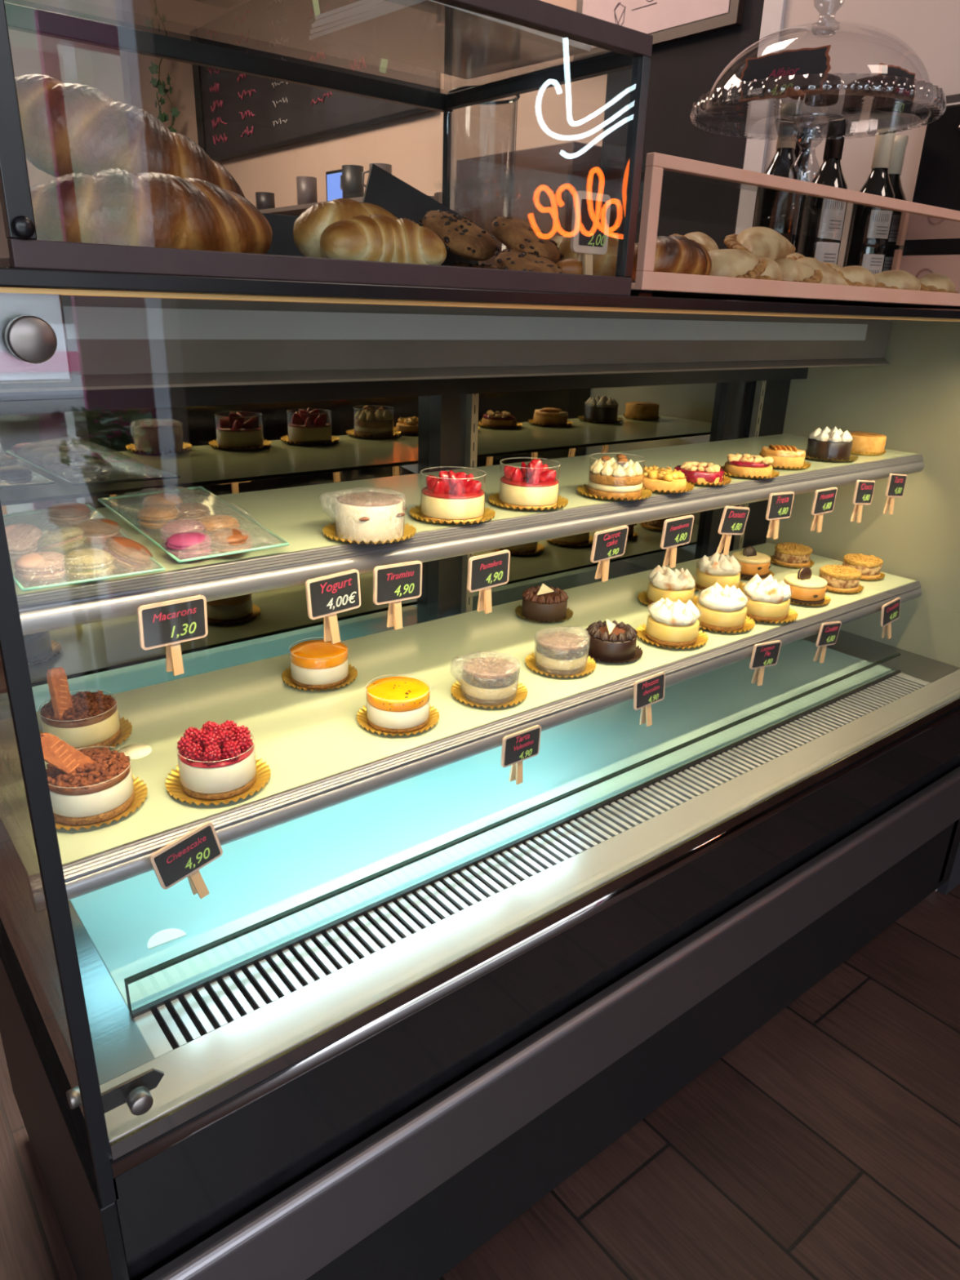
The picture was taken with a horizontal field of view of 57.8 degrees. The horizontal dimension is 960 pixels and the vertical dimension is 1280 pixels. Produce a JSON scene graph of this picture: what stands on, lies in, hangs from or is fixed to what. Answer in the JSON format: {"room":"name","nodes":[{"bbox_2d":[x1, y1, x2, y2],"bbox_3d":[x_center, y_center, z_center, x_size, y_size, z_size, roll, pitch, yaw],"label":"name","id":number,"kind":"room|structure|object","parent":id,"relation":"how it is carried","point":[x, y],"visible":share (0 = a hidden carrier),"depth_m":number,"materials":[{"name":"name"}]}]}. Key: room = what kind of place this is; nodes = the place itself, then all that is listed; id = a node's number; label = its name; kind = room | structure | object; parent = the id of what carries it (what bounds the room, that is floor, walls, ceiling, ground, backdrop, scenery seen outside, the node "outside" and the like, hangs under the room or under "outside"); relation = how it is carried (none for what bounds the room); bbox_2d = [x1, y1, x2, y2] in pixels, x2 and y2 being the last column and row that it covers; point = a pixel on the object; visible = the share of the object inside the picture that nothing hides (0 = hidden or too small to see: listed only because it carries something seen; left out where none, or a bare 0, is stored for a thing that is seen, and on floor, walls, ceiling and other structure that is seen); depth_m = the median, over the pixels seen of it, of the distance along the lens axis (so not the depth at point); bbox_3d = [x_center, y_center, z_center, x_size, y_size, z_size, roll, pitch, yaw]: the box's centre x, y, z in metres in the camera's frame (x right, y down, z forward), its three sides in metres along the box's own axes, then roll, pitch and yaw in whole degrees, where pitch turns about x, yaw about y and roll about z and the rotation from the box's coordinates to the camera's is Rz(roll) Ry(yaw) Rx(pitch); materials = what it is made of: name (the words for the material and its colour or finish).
{"room":"food shop","nodes":[
{"label":"food shop","id":0,"kind":"room"},
{"bbox_2d":[4,0,132,186],"bbox_3d":[-3.719,-1.762,3.744,4.500,2.800,0.100,-14,27,-36],"label":"window","id":1,"kind":"structure","parent":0,"point":[105,69],"depth_m":4.53,"materials":[{"name":"glass"}]},
{"bbox_2d":[0,884,959,1279],"bbox_3d":[-0.634,0.445,2.269,6.700,0.050,7.400,-14,27,-36],"label":"floor","id":2,"kind":"structure","parent":0,"point":[824,1144],"depth_m":1.34,"materials":[{"name":"brown wood"}]},
{"bbox_2d":[0,267,959,1279],"bbox_3d":[0.178,0.092,1.464,1.802,1.240,0.680,-14,27,-36],"label":"display case","id":3,"kind":"object","parent":2,"relation":"on","point":[415,988],"visible":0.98,"depth_m":1.15,"materials":[{"name":"metal"}]},
{"bbox_2d":[2,503,165,591],"bbox_3d":[-0.435,-0.114,0.903,0.144,0.045,0.311,-14,27,-36],"label":"glass plate","id":4,"kind":"object","parent":3,"relation":"on","point":[67,581],"visible":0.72,"depth_m":0.82,"materials":[{"name":"glass"}]},
{"bbox_2d":[4,523,44,559],"bbox_3d":[-0.469,-0.100,0.887,0.047,0.032,0.046,-7,23,-22],"label":"macaron","id":5,"kind":"object","parent":4,"relation":"on","point":[8,528],"visible":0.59,"depth_m":0.88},
{"bbox_2d":[13,551,66,582],"bbox_3d":[-0.405,-0.068,0.806,0.047,0.024,0.047,-1,21,-8],"label":"macaron","id":6,"kind":"object","parent":4,"relation":"on","point":[28,561],"visible":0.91,"depth_m":0.79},
{"bbox_2d":[37,526,86,554],"bbox_3d":[-0.429,-0.101,0.892,0.047,0.030,0.047,6,22,11],"label":"macaron","id":7,"kind":"object","parent":4,"relation":"on","point":[60,536],"visible":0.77,"depth_m":0.88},
{"bbox_2d":[45,502,91,526],"bbox_3d":[-0.471,-0.144,0.997,0.047,0.024,0.047,-6,23,-20],"label":"macaron","id":8,"kind":"object","parent":4,"relation":"on","point":[64,507],"visible":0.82,"depth_m":0.98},
{"bbox_2d":[63,548,115,579],"bbox_3d":[-0.370,-0.071,0.819,0.047,0.024,0.047,13,24,27],"label":"macaron","id":9,"kind":"object","parent":4,"relation":"on","point":[72,566],"visible":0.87,"depth_m":0.80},
{"bbox_2d":[74,518,121,545],"bbox_3d":[-0.409,-0.116,0.929,0.047,0.024,0.047,-1,21,-7],"label":"macaron","id":10,"kind":"object","parent":4,"relation":"on","point":[104,521],"visible":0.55,"depth_m":0.92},
{"bbox_2d":[102,537,152,569],"bbox_3d":[-0.347,-0.085,0.859,0.045,0.034,0.047,-3,22,-14],"label":"macaron","id":11,"kind":"object","parent":4,"relation":"on","point":[130,544],"visible":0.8,"depth_m":0.84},
{"bbox_2d":[38,666,132,751],"bbox_3d":[-0.482,0.075,1.044,0.113,0.098,0.113,15,25,31],"label":"cheesecake","id":12,"kind":"object","parent":3,"relation":"on","point":[85,719],"visible":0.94,"depth_m":1.02,"materials":[{"name":"brown food"}]},
{"bbox_2d":[40,732,147,831],"bbox_3d":[-0.412,0.131,0.910,0.113,0.095,0.113,-18,29,-41],"label":"cheesecake","id":13,"kind":"object","parent":3,"relation":"on","point":[88,788],"visible":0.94,"depth_m":0.89,"materials":[{"name":"brown food"}]},
{"bbox_2d":[137,595,208,675],"bbox_3d":[-0.304,-0.004,0.861,0.069,0.079,0.017,-17,28,-40],"label":"price sign","id":14,"kind":"object","parent":3,"relation":"attached to","point":[169,624],"visible":1,"depth_m":0.85,"materials":[{"name":"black wood"}]},
{"bbox_2d":[149,822,222,898],"bbox_3d":[-0.299,0.231,0.890,0.074,0.084,0.015,-17,28,-40],"label":"price sign","id":15,"kind":"object","parent":3,"relation":"attached to","point":[182,858],"visible":1,"depth_m":0.88,"materials":[{"name":"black wood"}]},
{"bbox_2d":[97,484,288,563],"bbox_3d":[-0.335,-0.154,1.011,0.140,0.048,0.340,-13,26,-33],"label":"glass plate","id":16,"kind":"object","parent":3,"relation":"on","point":[125,517],"visible":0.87,"depth_m":0.95,"materials":[{"name":"glass"}]},
{"bbox_2d":[164,531,212,557],"bbox_3d":[-0.297,-0.097,0.891,0.047,0.024,0.047,-7,23,-21],"label":"macaron","id":17,"kind":"object","parent":16,"relation":"on","point":[182,540],"visible":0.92,"depth_m":0.88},
{"bbox_2d":[208,528,252,555],"bbox_3d":[-0.262,-0.102,0.908,0.047,0.024,0.047,-18,29,-41],"label":"macaron","id":18,"kind":"object","parent":16,"relation":"on","point":[237,538],"visible":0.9,"depth_m":0.89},
{"bbox_2d":[164,720,271,805],"bbox_3d":[-0.292,0.126,0.965,0.114,0.073,0.114,-12,25,-32],"label":"cheesecake","id":19,"kind":"object","parent":3,"relation":"on","point":[217,763],"visible":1,"depth_m":0.94,"materials":[{"name":"red food"}]},
{"bbox_2d":[281,637,357,691],"bbox_3d":[-0.230,0.033,1.244,0.108,0.047,0.108,17,26,33],"label":"cheesecake","id":20,"kind":"object","parent":3,"relation":"on","point":[318,664],"visible":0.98,"depth_m":1.22,"materials":[{"name":"orange food"}]},
{"bbox_2d":[0,0,653,295],"bbox_3d":[-0.151,-0.410,0.729,0.527,0.207,0.301,-14,27,-36],"label":"case","id":21,"kind":"object","parent":3,"relation":"on","point":[630,48],"visible":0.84,"depth_m":0.71,"materials":[{"name":"black metal"}]},
{"bbox_2d":[14,74,245,198],"bbox_3d":[-0.269,-0.367,0.666,0.186,0.102,0.092,-8,23,-24],"label":"croissant","id":22,"kind":"object","parent":21,"relation":"in","point":[68,128],"visible":0.48,"depth_m":0.62,"materials":[{"name":"food"}]},
{"bbox_2d":[30,168,272,254],"bbox_3d":[-0.223,-0.292,0.607,0.186,0.060,0.080,-18,29,-41],"label":"croissant","id":23,"kind":"object","parent":21,"relation":"in","point":[113,206],"visible":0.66,"depth_m":0.57,"materials":[{"name":"food"}]},
{"bbox_2d":[293,198,399,257],"bbox_3d":[-0.103,-0.348,0.762,0.081,0.065,0.135,13,24,27],"label":"croissant","id":24,"kind":"object","parent":21,"relation":"in","point":[308,227],"visible":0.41,"depth_m":0.71,"materials":[{"name":"food"}]},
{"bbox_2d":[320,213,446,265],"bbox_3d":[-0.086,-0.334,0.738,0.112,0.050,0.066,-12,25,-33],"label":"croissant","id":25,"kind":"object","parent":21,"relation":"in","point":[375,237],"visible":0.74,"depth_m":0.71,"materials":[{"name":"food"}]},
{"bbox_2d":[361,164,484,266],"bbox_3d":[-0.058,-0.417,0.882,0.147,0.116,0.060,-5,22,-18],"label":"slate board","id":26,"kind":"object","parent":21,"relation":"in","point":[384,189],"visible":0.36,"depth_m":0.87,"materials":[{"name":"stone"}]},
{"bbox_2d":[309,0,591,79],"bbox_3d":[-0.025,-0.552,0.793,0.203,0.019,0.176,-18,29,-41],"label":"paper stack","id":27,"kind":"object","parent":21,"relation":"on","point":[431,35],"visible":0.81,"depth_m":0.78,"materials":[{"name":"paper"}]},
{"bbox_2d":[445,261,497,269],"bbox_3d":[-0.014,-0.380,0.902,0.090,0.021,0.089,2,21,-1],"label":"cookie","id":28,"kind":"object","parent":21,"relation":"on","point":[482,265],"visible":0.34,"depth_m":0.88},
{"bbox_2d":[417,209,500,261],"bbox_3d":[-0.020,-0.401,0.861,0.082,0.047,0.072,-16,28,-39],"label":"cookie","id":29,"kind":"object","parent":28,"relation":"on","point":[460,237],"visible":0.98,"depth_m":0.84,"materials":[{"name":"food"}]},
{"bbox_2d":[494,248,566,273],"bbox_3d":[0.050,-0.340,0.803,0.073,0.039,0.077,13,24,26],"label":"cookie","id":30,"kind":"object","parent":21,"relation":"in","point":[510,260],"visible":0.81,"depth_m":0.79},
{"bbox_2d":[491,216,564,263],"bbox_3d":[0.046,-0.383,0.836,0.066,0.044,0.076,13,24,26],"label":"cookie","id":31,"kind":"object","parent":30,"relation":"on","point":[513,233],"visible":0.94,"depth_m":0.81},
{"bbox_2d":[570,191,611,275],"bbox_3d":[0.097,-0.366,0.800,0.046,0.081,0.015,-16,27,-38],"label":"price sign","id":32,"kind":"object","parent":21,"relation":"in","point":[591,211],"visible":1,"depth_m":0.79,"materials":[{"name":"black wood"}]},
{"bbox_2d":[305,568,360,644],"bbox_3d":[-0.162,-0.035,0.964,0.069,0.079,0.015,-17,28,-40],"label":"price sign","id":33,"kind":"object","parent":3,"relation":"attached to","point":[327,596],"visible":1,"depth_m":0.96,"materials":[{"name":"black wood"}]},
{"bbox_2d":[319,486,416,544],"bbox_3d":[-0.128,-0.145,1.003,0.108,0.050,0.108,-14,27,-36],"label":"wrapped tiramisu","id":34,"kind":"object","parent":3,"relation":"on","point":[365,517],"visible":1,"depth_m":0.98,"materials":[{"name":"white food"}]},
{"bbox_2d":[373,560,422,629],"bbox_3d":[-0.097,-0.052,1.015,0.070,0.080,0.015,-17,28,-40],"label":"price sign","id":35,"kind":"object","parent":3,"relation":"attached to","point":[393,584],"visible":1,"depth_m":1.01,"materials":[{"name":"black wood"}]},
{"bbox_2d":[356,674,439,736],"bbox_3d":[-0.106,0.082,1.127,0.108,0.047,0.108,12,23,24],"label":"cheesecake","id":36,"kind":"object","parent":3,"relation":"on","point":[400,705],"visible":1,"depth_m":1.10,"materials":[{"name":"yellow food"}]},
{"bbox_2d":[0,294,892,392],"bbox_3d":[0.112,-0.461,1.327,1.720,0.091,0.182,-14,27,-36],"label":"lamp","id":37,"kind":"object","parent":3,"relation":"attached to","point":[115,342],"depth_m":1.08,"materials":[{"name":"metal"}]},
{"bbox_2d":[408,466,495,524],"bbox_3d":[-0.034,-0.186,1.099,0.110,0.062,0.110,17,26,34],"label":"cheesecake","id":38,"kind":"object","parent":3,"relation":"on","point":[450,498],"visible":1,"depth_m":1.08,"materials":[{"name":"beige food"}]},
{"bbox_2d":[3,433,917,595],"bbox_3d":[0.126,-0.248,1.369,1.702,0.006,0.313,-14,27,-36],"label":"shelf","id":39,"kind":"object","parent":3,"relation":"attached to","point":[295,514],"depth_m":1.14,"materials":[{"name":"beige glass"}]},
{"bbox_2d":[35,542,916,865],"bbox_3d":[0.133,-0.003,1.444,1.702,0.006,0.363,-14,27,-36],"label":"shelf","id":40,"kind":"object","parent":3,"relation":"attached to","point":[314,746],"depth_m":1.18,"materials":[{"name":"beige glass"}]},
{"bbox_2d":[0,267,959,318],"bbox_3d":[0.189,-0.482,1.244,1.790,0.010,0.666,-14,27,-36],"label":"countertop","id":41,"kind":"structure","parent":3,"relation":"on","point":[9,277],"depth_m":0.65,"materials":[{"name":"black metal"}]},
{"bbox_2d":[449,650,528,708],"bbox_3d":[0.013,0.052,1.209,0.108,0.052,0.108,-14,27,-36],"label":"cheesecake","id":42,"kind":"object","parent":3,"relation":"on","point":[491,682],"visible":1,"depth_m":1.19,"materials":[{"name":"beige food"}]},
{"bbox_2d":[467,549,510,613],"bbox_3d":[0.007,-0.072,1.099,0.068,0.078,0.015,-17,29,-40],"label":"price sign","id":43,"kind":"object","parent":3,"relation":"attached to","point":[485,571],"visible":1,"depth_m":1.09,"materials":[{"name":"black wood"}]},
{"bbox_2d":[22,287,955,321],"bbox_3d":[0.361,-0.381,1.020,1.660,0.003,0.012,-14,27,-36],"label":"lamp","id":44,"kind":"object","parent":3,"relation":"on","point":[22,287],"depth_m":0.71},
{"bbox_2d":[500,724,541,784],"bbox_3d":[0.051,0.154,1.162,0.069,0.080,0.015,-16,28,-39],"label":"price sign","id":45,"kind":"object","parent":3,"relation":"attached to","point":[519,746],"visible":1,"depth_m":1.15,"materials":[{"name":"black wood"}]},
{"bbox_2d":[488,457,568,511],"bbox_3d":[0.067,-0.216,1.185,0.110,0.063,0.110,17,26,34],"label":"cheesecake","id":46,"kind":"object","parent":3,"relation":"on","point":[533,486],"visible":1,"depth_m":1.16,"materials":[{"name":"beige food"}]},
{"bbox_2d":[133,672,930,1058],"bbox_3d":[0.274,0.233,1.292,1.529,0.006,0.061,-14,27,-36],"label":"grille","id":47,"kind":"object","parent":3,"relation":"attached to","point":[711,773],"depth_m":1.10,"materials":[{"name":"white metal"}]},
{"bbox_2d":[515,583,573,622],"bbox_3d":[0.114,-0.070,1.528,0.103,0.056,0.103,-4,22,-15],"label":"cake","id":48,"kind":"object","parent":3,"relation":"on","point":[543,604],"visible":1,"depth_m":1.50,"materials":[{"name":"brown food"}]},
{"bbox_2d":[524,625,596,678],"bbox_3d":[0.123,0.015,1.313,0.110,0.052,0.108,-14,27,-36],"label":"cheesecake","id":49,"kind":"object","parent":3,"relation":"on","point":[559,654],"visible":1,"depth_m":1.29,"materials":[{"name":"beige food"}]},
{"bbox_2d":[590,525,628,582],"bbox_3d":[0.176,-0.121,1.226,0.069,0.079,0.023,-16,27,-38],"label":"price sign","id":50,"kind":"object","parent":3,"relation":"attached to","point":[607,544],"visible":1,"depth_m":1.22,"materials":[{"name":"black wood"}]},
{"bbox_2d":[585,618,643,663],"bbox_3d":[0.206,-0.005,1.368,0.103,0.056,0.103,18,27,36],"label":"cake","id":51,"kind":"object","parent":3,"relation":"on","point":[613,642],"visible":0.95,"depth_m":1.34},
{"bbox_2d":[577,453,652,501],"bbox_3d":[0.197,-0.239,1.262,0.109,0.057,0.109,-14,27,-36],"label":"cake","id":52,"kind":"object","parent":3,"relation":"on","point":[612,479],"visible":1,"depth_m":1.24,"materials":[{"name":"white food"}]},
{"bbox_2d":[633,671,665,726],"bbox_3d":[0.252,0.091,1.302,0.068,0.079,0.016,-16,27,-38],"label":"price sign","id":53,"kind":"object","parent":3,"relation":"attached to","point":[648,691],"visible":1,"depth_m":1.30,"materials":[{"name":"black wood"}]},
{"bbox_2d":[637,564,698,606],"bbox_3d":[0.355,-0.102,1.611,0.119,0.070,0.119,-3,22,-14],"label":"pie","id":54,"kind":"object","parent":3,"relation":"on","point":[676,584],"visible":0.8,"depth_m":1.58,"materials":[{"name":"white food"}]},
{"bbox_2d":[642,465,693,493],"bbox_3d":[0.275,-0.248,1.326,0.103,0.033,0.103,0,21,-4],"label":"tartlet","id":55,"kind":"object","parent":3,"relation":"on","point":[662,480],"visible":0.89,"depth_m":1.30,"materials":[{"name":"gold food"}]},
{"bbox_2d":[635,597,708,648],"bbox_3d":[0.320,-0.036,1.436,0.119,0.071,0.119,-1,21,-7],"label":"pie","id":56,"kind":"object","parent":3,"relation":"on","point":[676,624],"visible":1,"depth_m":1.41,"materials":[{"name":"white food"}]},
{"bbox_2d":[660,515,693,568],"bbox_3d":[0.291,-0.148,1.313,0.068,0.078,0.019,-16,27,-38],"label":"price sign","id":57,"kind":"object","parent":3,"relation":"attached to","point":[677,531],"visible":1,"depth_m":1.30,"materials":[{"name":"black wood"}]},
{"bbox_2d":[434,152,959,309],"bbox_3d":[0.481,-0.545,1.251,1.103,0.121,0.340,-14,27,-36],"label":"tray","id":58,"kind":"object","parent":3,"relation":"on","point":[672,187],"visible":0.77,"depth_m":1.02,"materials":[{"name":"brown wood"}]},
{"bbox_2d":[550,232,635,282],"bbox_3d":[0.126,-0.426,0.970,0.134,0.055,0.073,-5,22,-18],"label":"croissant","id":59,"kind":"object","parent":58,"relation":"on","point":[605,264],"visible":0.2,"depth_m":0.94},
{"bbox_2d":[631,235,711,279],"bbox_3d":[0.203,-0.398,0.914,0.066,0.049,0.133,20,28,39],"label":"croissant","id":60,"kind":"object","parent":58,"relation":"on","point":[673,254],"visible":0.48,"depth_m":0.88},
{"bbox_2d":[707,248,767,279],"bbox_3d":[0.266,-0.410,0.966,0.117,0.047,0.063,0,21,-6],"label":"empanada","id":61,"kind":"object","parent":58,"relation":"on","point":[733,263],"visible":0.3,"depth_m":0.95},
{"bbox_2d":[755,256,786,280],"bbox_3d":[0.327,-0.420,1.004,0.066,0.044,0.118,16,25,31],"label":"empanada","id":62,"kind":"object","parent":58,"relation":"on","point":[772,272],"visible":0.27,"depth_m":0.98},
{"bbox_2d":[724,226,795,260],"bbox_3d":[0.326,-0.469,1.038,0.065,0.043,0.118,19,27,37],"label":"empanada","id":63,"kind":"object","parent":62,"relation":"on","point":[764,242],"visible":0.89,"depth_m":1.01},
{"bbox_2d":[774,258,822,283],"bbox_3d":[0.365,-0.432,1.039,0.118,0.043,0.066,-4,22,-16],"label":"empanada","id":64,"kind":"object","parent":58,"relation":"on","point":[792,270],"visible":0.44,"depth_m":1.02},
{"bbox_2d":[689,73,946,178],"bbox_3d":[0.492,-0.721,1.315,0.357,0.160,0.357,-14,27,-36],"label":"cake stand","id":65,"kind":"object","parent":58,"relation":"on","point":[926,113],"visible":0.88,"depth_m":1.31,"materials":[{"name":"clear glass"}]},
{"bbox_2d":[738,44,831,102],"bbox_3d":[0.424,-0.790,1.215,0.128,0.061,0.017,16,25,33],"label":"price sign","id":66,"kind":"object","parent":65,"relation":"on","point":[811,62],"visible":0.93,"depth_m":1.21,"materials":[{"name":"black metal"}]},
{"bbox_2d":[804,73,840,106],"bbox_3d":[0.480,-0.772,1.219,0.046,0.036,0.045,-14,27,-36],"label":"chocolate cake","id":67,"kind":"object","parent":65,"relation":"on","point":[831,86],"visible":0.71,"depth_m":1.21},
{"bbox_2d":[841,75,898,114],"bbox_3d":[0.570,-0.796,1.272,0.076,0.046,0.074,-14,27,-36],"label":"chocolate cake","id":68,"kind":"object","parent":65,"relation":"on","point":[884,87],"visible":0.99,"depth_m":1.25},
{"bbox_2d":[877,62,915,111],"bbox_3d":[0.618,-0.816,1.292,0.079,0.066,0.015,-8,23,-24],"label":"chocolate cake","id":69,"kind":"object","parent":65,"relation":"on","point":[904,91],"visible":0.59,"depth_m":1.29,"materials":[{"name":"brown food"}]},
{"bbox_2d":[873,270,928,291],"bbox_3d":[0.585,-0.489,1.205,0.118,0.043,0.065,-10,24,-28],"label":"empanada","id":70,"kind":"object","parent":58,"relation":"on","point":[893,279],"visible":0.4,"depth_m":1.19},
{"bbox_2d":[674,461,731,486],"bbox_3d":[0.350,-0.268,1.390,0.103,0.028,0.103,-7,23,-22],"label":"tartlet","id":71,"kind":"object","parent":3,"relation":"on","point":[702,473],"visible":0.84,"depth_m":1.36,"materials":[{"name":"red food"}]},
{"bbox_2d":[692,552,746,591],"bbox_3d":[0.468,-0.137,1.708,0.119,0.071,0.119,17,26,34],"label":"pie","id":72,"kind":"object","parent":3,"relation":"on","point":[723,570],"visible":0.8,"depth_m":1.68,"materials":[{"name":"white food"}]},
{"bbox_2d":[695,582,755,633],"bbox_3d":[0.421,-0.061,1.512,0.119,0.069,0.119,-15,27,-38],"label":"pie","id":73,"kind":"object","parent":3,"relation":"on","point":[723,610],"visible":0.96,"depth_m":1.49,"materials":[{"name":"white food"}]},
{"bbox_2d":[715,506,749,555],"bbox_3d":[0.400,-0.178,1.394,0.073,0.083,0.019,-16,27,-38],"label":"price sign","id":74,"kind":"object","parent":3,"relation":"attached to","point":[734,519],"visible":1,"depth_m":1.39,"materials":[{"name":"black wood"}]},
{"bbox_2d":[720,453,779,479],"bbox_3d":[0.451,-0.294,1.460,0.103,0.032,0.103,-1,21,-7],"label":"tartlet","id":75,"kind":"object","parent":3,"relation":"on","point":[746,465],"visible":0.94,"depth_m":1.43,"materials":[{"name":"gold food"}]},
{"bbox_2d":[732,546,773,579],"bbox_3d":[0.561,-0.164,1.805,0.101,0.059,0.101,13,24,26],"label":"cheesecake","id":76,"kind":"object","parent":3,"relation":"on","point":[753,562],"visible":0.81,"depth_m":1.78,"materials":[{"name":"orange food"}]},
{"bbox_2d":[749,640,781,685],"bbox_3d":[0.481,0.038,1.483,0.070,0.080,0.016,-12,25,-32],"label":"price sign","id":77,"kind":"object","parent":3,"relation":"attached to","point":[764,655],"visible":1,"depth_m":1.47,"materials":[{"name":"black wood"}]},
{"bbox_2d":[741,573,798,623],"bbox_3d":[0.515,-0.080,1.565,0.119,0.072,0.119,11,23,22],"label":"pie","id":78,"kind":"object","parent":3,"relation":"on","point":[769,602],"visible":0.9,"depth_m":1.54,"materials":[{"name":"white food"}]},
{"bbox_2d":[755,102,802,302],"bbox_3d":[0.518,-0.752,1.515,0.076,0.318,0.076,-14,27,-36],"label":"wine bottle","id":79,"kind":"object","parent":3,"relation":"on","point":[784,158],"visible":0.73,"depth_m":1.47,"materials":[{"name":"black glass"}]},
{"bbox_2d":[765,491,794,538],"bbox_3d":[0.499,-0.210,1.463,0.070,0.080,0.015,-14,27,-36],"label":"price sign","id":80,"kind":"object","parent":3,"relation":"attached to","point":[780,504],"visible":1,"depth_m":1.46,"materials":[{"name":"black wood"}]},
{"bbox_2d":[759,444,811,470],"bbox_3d":[0.540,-0.330,1.555,0.103,0.037,0.103,3,21,3],"label":"tartlet","id":81,"kind":"object","parent":3,"relation":"on","point":[784,457],"visible":0.89,"depth_m":1.53,"materials":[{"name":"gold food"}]},
{"bbox_2d":[768,542,814,568],"bbox_3d":[0.682,-0.188,1.899,0.095,0.042,0.095,-16,28,-39],"label":"cake","id":82,"kind":"object","parent":3,"relation":"on","point":[790,555],"visible":0.99,"depth_m":1.87,"materials":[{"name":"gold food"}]},
{"bbox_2d":[783,566,831,606],"bbox_3d":[0.619,-0.107,1.657,0.101,0.064,0.101,13,24,26],"label":"cheesecake","id":83,"kind":"object","parent":3,"relation":"on","point":[808,589],"visible":0.85,"depth_m":1.63,"materials":[{"name":"beige food"}]},
{"bbox_2d":[791,122,848,305],"bbox_3d":[0.633,-0.781,1.600,0.076,0.318,0.079,-14,27,-36],"label":"wine bottle","id":84,"kind":"object","parent":3,"relation":"on","point":[830,173],"visible":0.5,"depth_m":1.56,"materials":[{"name":"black glass"}]},
{"bbox_2d":[804,426,857,462],"bbox_3d":[0.663,-0.374,1.648,0.109,0.060,0.109,-14,27,-36],"label":"chocolate cake","id":85,"kind":"object","parent":3,"relation":"on","point":[834,445],"visible":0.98,"depth_m":1.62,"materials":[{"name":"food"}]},
{"bbox_2d":[818,564,863,594],"bbox_3d":[0.719,-0.124,1.740,0.095,0.041,0.095,15,25,31],"label":"cake","id":86,"kind":"object","parent":3,"relation":"on","point":[840,579],"visible":0.94,"depth_m":1.71,"materials":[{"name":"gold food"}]},
{"bbox_2d":[842,553,884,581],"bbox_3d":[0.804,-0.157,1.830,0.095,0.042,0.095,-4,22,-15],"label":"cake","id":87,"kind":"object","parent":3,"relation":"on","point":[869,566],"visible":0.87,"depth_m":1.80,"materials":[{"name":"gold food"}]},
{"bbox_2d":[848,431,886,455],"bbox_3d":[0.766,-0.394,1.739,0.091,0.038,0.091,-14,27,-36],"label":"tart","id":88,"kind":"object","parent":3,"relation":"on","point":[864,443],"visible":0.79,"depth_m":1.71,"materials":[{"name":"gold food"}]},
{"bbox_2d":[842,127,897,306],"bbox_3d":[0.756,-0.808,1.681,0.076,0.318,0.079,-14,27,-36],"label":"wine bottle","id":89,"kind":"object","parent":3,"relation":"on","point":[872,257],"visible":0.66,"depth_m":1.64,"materials":[{"name":"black glass"}]},
{"bbox_2d":[880,135,908,307],"bbox_3d":[0.811,-0.831,1.745,0.076,0.318,0.079,-14,27,-36],"label":"wine bottle","id":90,"kind":"object","parent":3,"relation":"on","point":[895,170],"visible":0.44,"depth_m":1.70,"materials":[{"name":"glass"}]},
{"bbox_2d":[899,254,959,311],"bbox_3d":[0.877,-0.668,1.631,0.006,0.100,0.200,-14,27,-36],"label":"card","id":91,"kind":"object","parent":3,"relation":"on","point":[948,265],"visible":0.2,"depth_m":1.64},
{"bbox_2d":[902,93,959,255],"bbox_3d":[0.908,-0.803,1.608,0.127,0.370,0.200,-14,27,-36],"label":"chalkboard","id":92,"kind":"object","parent":3,"relation":"on","point":[938,178],"visible":0.46,"depth_m":1.61,"materials":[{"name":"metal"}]},
{"bbox_2d":[453,141,601,266],"bbox_3d":[0.099,-0.629,2.776,0.118,1.630,0.510,-14,27,-36],"label":"shelf","id":93,"kind":"object","parent":2,"relation":"on","point":[554,220],"visible":0.11,"depth_m":2.44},
{"bbox_2d":[121,0,959,890],"bbox_3d":[-0.408,-1.489,3.330,0.115,2.800,4.980,-14,27,-36],"label":"wall","id":94,"kind":"structure","parent":0,"point":[574,111],"depth_m":2.18,"materials":[{"name":"paint"}]},
{"bbox_2d":[189,0,439,161],"bbox_3d":[-0.733,-2.257,3.408,0.023,0.545,1.940,-14,27,-36],"label":"menu board","id":95,"kind":"object","parent":94,"relation":"attached to","point":[237,114],"visible":0.69,"depth_m":3.49,"materials":[{"name":"stone"}]},
{"bbox_2d":[258,195,434,216],"bbox_3d":[-0.740,-1.704,3.460,0.164,0.015,1.750,-14,27,-36],"label":"wall shelf","id":96,"kind":"object","parent":94,"relation":"attached to","point":[296,210],"visible":0.21,"depth_m":3.35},
{"bbox_2d":[340,164,364,198],"bbox_3d":[-0.455,-1.609,3.067,0.091,0.110,0.076,3,21,3],"label":"mug","id":97,"kind":"object","parent":96,"relation":"on","point":[351,178],"visible":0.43,"depth_m":3.04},
{"bbox_2d":[573,0,744,61],"bbox_3d":[0.420,-1.591,2.077,0.024,0.292,0.520,-14,27,-36],"label":"picture frame","id":98,"kind":"object","parent":94,"relation":"attached to","point":[668,21],"visible":0.68,"depth_m":2.07,"materials":[{"name":"paper"}]},
{"bbox_2d":[734,0,786,301],"bbox_3d":[0.628,-0.955,2.044,0.025,2.800,0.050,-14,27,-36],"label":"trim","id":99,"kind":"structure","parent":94,"relation":"attached to","point":[773,13],"depth_m":1.93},
{"bbox_3d":[-0.544,-2.211,1.238,6.700,0.050,7.400,-14,27,-36],"label":"ceiling","id":100,"kind":"structure","parent":0,"visible":0},
{"bbox_2d":[142,0,180,133],"bbox_3d":[-1.497,-2.824,4.074,0.165,0.993,0.094,15,25,31],"label":"ivy","id":101,"kind":"object","parent":100,"relation":"hanging from","point":[161,86],"visible":0.66,"depth_m":4.14,"materials":[{"name":"green plant"}]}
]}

